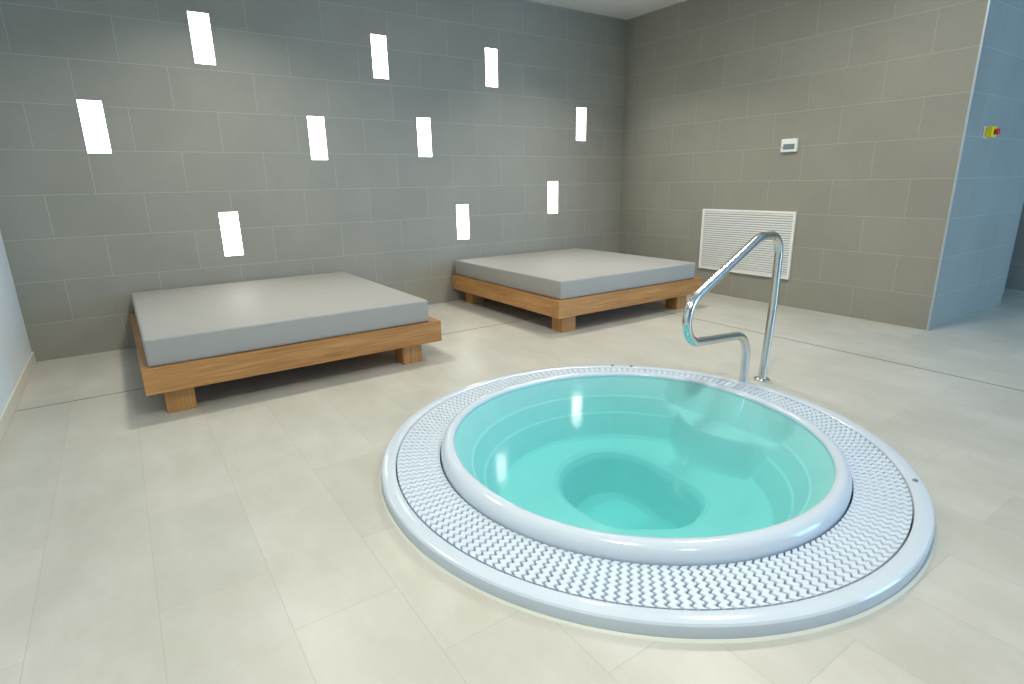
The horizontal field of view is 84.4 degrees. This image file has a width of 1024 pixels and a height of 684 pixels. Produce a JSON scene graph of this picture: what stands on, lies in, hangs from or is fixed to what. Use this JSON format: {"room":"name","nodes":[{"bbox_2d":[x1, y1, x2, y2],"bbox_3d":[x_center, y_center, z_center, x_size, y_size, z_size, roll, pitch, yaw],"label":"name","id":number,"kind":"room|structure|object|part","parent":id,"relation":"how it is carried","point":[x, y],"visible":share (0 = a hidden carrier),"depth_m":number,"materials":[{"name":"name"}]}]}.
{"room":"spa hot tub room","nodes":[
{"label":"spa hot tub room","id":0,"kind":"room"},
{"bbox_2d":[0,231,31,414],"bbox_3d":[-1.028,-0.262,0.104,0.150,3.079,9.000,-11,19,-33],"label":"wall","id":1,"kind":"structure","parent":0,"point":[15,349],"depth_m":3.60,"materials":[{"name":"white paint"}]},
{"bbox_2d":[0,351,35,443],"bbox_3d":[-0.937,1.071,0.527,0.012,0.080,9.000,-11,19,-33],"label":"baseboard","id":2,"kind":"structure","parent":1,"relation":"attached to","point":[8,411],"depth_m":3.29,"materials":[{"name":"stone"}]},
{"bbox_2d":[0,0,625,361],"bbox_3d":[-1.123,-1.748,5.380,6.193,3.079,0.150,-11,19,-33],"label":"wall","id":3,"kind":"structure","parent":0,"point":[82,232],"depth_m":4.74,"materials":[{"name":"grey tile"}]},
{"bbox_2d":[76,99,111,153],"bbox_3d":[-2.978,-1.533,4.025,0.147,0.358,0.004,-11,19,-33],"label":"wall light","id":4,"kind":"object","parent":3,"relation":"attached to","point":[91,112],"visible":1,"depth_m":4.02,"materials":[{"name":"white glass"}]},
{"bbox_2d":[187,11,215,64],"bbox_3d":[-2.347,-2.295,4.268,0.147,0.358,0.004,-11,19,-33],"label":"wall light","id":5,"kind":"object","parent":3,"relation":"attached to","point":[199,22],"visible":1,"depth_m":4.27,"materials":[{"name":"white glass"}]},
{"bbox_2d":[218,212,243,256],"bbox_3d":[-2.321,-0.892,4.664,0.147,0.358,0.004,-11,19,-33],"label":"wall light","id":6,"kind":"object","parent":3,"relation":"attached to","point":[229,221],"visible":1,"depth_m":4.66,"materials":[{"name":"white glass"}]},
{"bbox_2d":[306,116,327,159],"bbox_3d":[-1.683,-1.762,4.883,0.147,0.358,0.004,-11,19,-33],"label":"wall light","id":7,"kind":"object","parent":3,"relation":"attached to","point":[316,124],"visible":1,"depth_m":4.88,"materials":[{"name":"white glass"}]},
{"bbox_2d":[370,34,388,78],"bbox_3d":[-1.179,-2.541,5.030,0.147,0.358,0.004,-11,19,-33],"label":"wall light","id":8,"kind":"object","parent":3,"relation":"attached to","point":[378,42],"visible":1,"depth_m":5.03,"materials":[{"name":"white glass"}]},
{"bbox_2d":[416,117,431,156],"bbox_3d":[-0.843,-1.966,5.424,0.147,0.358,0.004,-11,19,-33],"label":"wall light","id":9,"kind":"object","parent":3,"relation":"attached to","point":[424,141],"visible":1,"depth_m":5.42,"materials":[{"name":"white glass"}]},
{"bbox_2d":[456,204,469,239],"bbox_3d":[-0.509,-1.244,5.855,0.147,0.358,0.004,-11,19,-33],"label":"wall light","id":10,"kind":"object","parent":3,"relation":"attached to","point":[462,210],"visible":1,"depth_m":5.85,"materials":[{"name":"white glass"}]},
{"bbox_2d":[485,47,497,87],"bbox_3d":[-0.206,-2.752,5.664,0.147,0.358,0.004,-11,19,-33],"label":"wall light","id":11,"kind":"object","parent":3,"relation":"attached to","point":[491,62],"visible":1,"depth_m":5.66,"materials":[{"name":"white glass"}]},
{"bbox_2d":[548,181,557,213],"bbox_3d":[0.466,-1.648,6.438,0.147,0.358,0.004,-11,19,-33],"label":"wall light","id":12,"kind":"object","parent":3,"relation":"attached to","point":[552,185],"visible":1,"depth_m":6.44,"materials":[{"name":"white glass"}]},
{"bbox_2d":[576,107,585,140],"bbox_3d":[0.788,-2.485,6.442,0.147,0.358,0.004,-11,19,-33],"label":"wall light","id":13,"kind":"object","parent":3,"relation":"attached to","point":[580,112],"visible":1,"depth_m":6.44,"materials":[{"name":"white glass"}]},
{"bbox_2d":[619,20,626,247],"bbox_3d":[1.347,-2.271,6.895,0.006,2.979,0.006,-11,19,-33],"label":"grout line","id":14,"kind":"structure","parent":3,"relation":"attached to","point":[626,20],"depth_m":6.81,"materials":[{"name":"grey"}]},
{"bbox_2d":[0,289,1023,683],"bbox_3d":[1.996,0.244,3.642,8.493,0.120,11.000,-11,19,-33],"label":"floor","id":15,"kind":"structure","parent":0,"point":[245,535],"depth_m":2.10,"materials":[{"name":"tile"}]},
{"bbox_2d":[15,316,543,411],"bbox_3d":[-0.850,-0.005,4.488,4.771,0.003,0.006,-11,19,-33],"label":"joint","id":16,"kind":"object","parent":15,"relation":"on","point":[542,316],"visible":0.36,"depth_m":3.45,"materials":[{"name":"grey"}]},
{"bbox_2d":[129,271,441,412],"bbox_3d":[-1.723,-0.124,4.158,1.770,0.439,1.765,-12,19,-33],"label":"daybed","id":17,"kind":"object","parent":15,"relation":"on","point":[186,338],"visible":1,"depth_m":3.54,"materials":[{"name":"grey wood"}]},
{"bbox_3d":[-2.649,-0.061,4.018,0.075,0.145,0.806,-12,19,-33],"label":"rail","id":18,"kind":"part","parent":17,"relation":"part of","materials":[{"name":"brown wood"}]},
{"bbox_3d":[-2.187,0.112,3.376,0.075,0.145,0.806,-12,19,-33],"label":"rail","id":19,"kind":"part","parent":17,"relation":"part of","materials":[{"name":"brown wood"}]},
{"bbox_3d":[-1.887,0.303,3.205,0.145,0.140,0.140,-12,19,-33],"label":"leg","id":20,"kind":"part","parent":17,"relation":"part of","materials":[{"name":"brown wood"}]},
{"bbox_3d":[-1.748,-0.260,4.114,1.657,0.154,1.737,-12,19,-33],"label":"mattress","id":21,"kind":"part","parent":17,"relation":"part of","materials":[{"name":"grey plastic"}]},
{"bbox_3d":[-1.240,0.062,3.490,1.770,0.145,0.075,-12,19,-33],"label":"rail","id":22,"kind":"part","parent":17,"relation":"part of","materials":[{"name":"brown wood"}]},
{"bbox_3d":[-0.730,0.065,3.974,0.145,0.140,0.140,-12,19,-33],"label":"leg","id":23,"kind":"part","parent":17,"relation":"part of","materials":[{"name":"brown wood"}]},
{"bbox_2d":[452,248,701,332],"bbox_3d":[0.605,-0.597,5.683,1.770,0.439,1.765,-11,19,-33],"label":"daybed","id":24,"kind":"object","parent":15,"relation":"on","point":[562,285],"visible":0.98,"depth_m":5.10,"materials":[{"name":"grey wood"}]},
{"bbox_3d":[0.127,-0.771,6.358,1.770,0.145,0.075,-11,19,-33],"label":"rail","id":25,"kind":"part","parent":24,"relation":"part of","materials":[{"name":"brown wood"}]},
{"bbox_3d":[-0.390,-0.481,5.890,0.145,0.140,0.140,-11,19,-33],"label":"leg","id":26,"kind":"part","parent":24,"relation":"part of","materials":[{"name":"brown wood"}]},
{"bbox_3d":[-0.323,-0.535,5.550,0.075,0.145,0.806,-11,19,-33],"label":"rail","id":27,"kind":"part","parent":24,"relation":"part of","materials":[{"name":"brown wood"}]},
{"bbox_3d":[0.135,-0.361,4.905,0.075,0.145,0.806,-11,19,-33],"label":"rail","id":28,"kind":"part","parent":24,"relation":"part of","materials":[{"name":"brown wood"}]},
{"bbox_3d":[0.433,-0.170,4.731,0.145,0.140,0.140,-11,19,-33],"label":"leg","id":29,"kind":"part","parent":24,"relation":"part of","materials":[{"name":"brown wood"}]},
{"bbox_3d":[0.580,-0.732,5.639,1.657,0.154,1.737,-11,19,-33],"label":"mattress","id":30,"kind":"part","parent":24,"relation":"part of","materials":[{"name":"grey plastic"}]},
{"bbox_3d":[1.083,-0.409,5.012,1.770,0.145,0.075,-11,19,-33],"label":"rail","id":31,"kind":"part","parent":24,"relation":"part of","materials":[{"name":"brown wood"}]},
{"bbox_3d":[1.596,-0.406,5.493,0.145,0.140,0.140,-11,19,-33],"label":"leg","id":32,"kind":"part","parent":24,"relation":"part of","materials":[{"name":"brown wood"}]},
{"bbox_2d":[380,364,935,643],"bbox_3d":[0.556,0.672,2.656,2.276,0.561,2.276,-11,19,-33],"label":"hot tub","id":33,"kind":"object","parent":15,"relation":"in","point":[662,504],"visible":0.99,"depth_m":2.29,"materials":[{"name":"white plastic"}]},
{"bbox_2d":[455,377,833,537],"bbox_3d":[0.559,0.684,2.654,1.598,0.539,1.600,-11,19,-33],"label":"water","id":34,"kind":"object","parent":33,"relation":"in","point":[662,457],"depth_m":2.91,"materials":[{"name":"liquid"}]},
{"bbox_2d":[682,231,782,381],"bbox_3d":[1.215,-0.128,3.112,0.984,0.910,0.094,-14,20,-38],"label":"handrail","id":35,"kind":"object","parent":15,"relation":"on","point":[689,309],"visible":1,"depth_m":3.15,"materials":[{"name":"metal"}]},
{"bbox_2d":[634,305,1021,390],"bbox_3d":[3.333,0.436,2.655,0.006,0.003,7.834,-11,19,-33],"label":"joint","id":36,"kind":"object","parent":15,"relation":"on","point":[634,305],"depth_m":3.95,"materials":[{"name":"grey"}]},
{"bbox_2d":[528,0,685,19],"bbox_3d":[1.942,-2.753,2.797,8.793,0.150,11.300,-11,19,-33],"label":"ceiling","id":37,"kind":"structure","parent":0,"point":[621,9],"depth_m":5.96,"materials":[{"name":"paint"}]},
{"bbox_2d":[619,0,997,329],"bbox_3d":[2.394,-1.864,5.569,0.150,3.079,3.477,-11,19,-33],"label":"wall","id":38,"kind":"structure","parent":0,"point":[874,94],"depth_m":5.01,"materials":[{"name":"grey tile"}]},
{"bbox_2d":[698,209,796,279],"bbox_3d":[2.353,-1.014,5.735,0.022,0.633,1.038,-11,19,-33],"label":"air vent","id":39,"kind":"object","parent":38,"relation":"in","point":[724,233],"visible":0.94,"depth_m":5.72,"materials":[{"name":"white metal"}]},
{"bbox_2d":[780,138,798,151],"bbox_3d":[2.548,-1.805,5.181,0.034,0.116,0.152,-11,19,-33],"label":"thermostat","id":40,"kind":"object","parent":38,"relation":"attached to","point":[787,145],"visible":1,"depth_m":5.16,"materials":[{"name":"white plastic"}]},
{"bbox_2d":[926,0,990,329],"bbox_3d":[3.315,-1.528,4.134,0.014,2.979,0.014,-11,19,-33],"label":"trim","id":41,"kind":"structure","parent":38,"relation":"attached to","point":[989,1],"depth_m":4.18,"materials":[{"name":"silver metal"}]},
{"bbox_2d":[936,0,1023,326],"bbox_3d":[4.009,-1.645,4.686,1.487,3.079,0.150,-11,19,-33],"label":"wall","id":42,"kind":"structure","parent":0,"point":[992,194],"depth_m":4.60,"materials":[{"name":"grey tile"}]},
{"bbox_2d":[982,126,1000,137],"bbox_3d":[3.657,-1.600,4.296,0.086,0.086,0.092,-11,19,-33],"label":"button","id":43,"kind":"object","parent":42,"relation":"attached to","point":[989,131],"visible":1,"depth_m":4.28,"materials":[{"name":"yellow plastic"}]},
{"bbox_3d":[3.634,-1.608,4.328,0.086,0.086,0.012,-11,19,-33],"label":"plate","id":44,"kind":"part","parent":43,"relation":"part of","materials":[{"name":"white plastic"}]},
{"bbox_2d":[1002,198,1023,293],"bbox_3d":[4.659,-1.849,5.002,0.014,2.879,0.014,-11,19,-33],"label":"trim","id":45,"kind":"structure","parent":42,"relation":"attached to","point":[1023,198],"depth_m":5.26,"materials":[{"name":"metal"}]},
{"bbox_2d":[1004,202,1023,290],"bbox_3d":[5.534,-1.922,5.571,0.150,3.079,11.000,-11,19,-33],"label":"wall","id":46,"kind":"structure","parent":0,"point":[1015,276],"depth_m":6.00,"materials":[{"name":"grey tile"}]}
]}

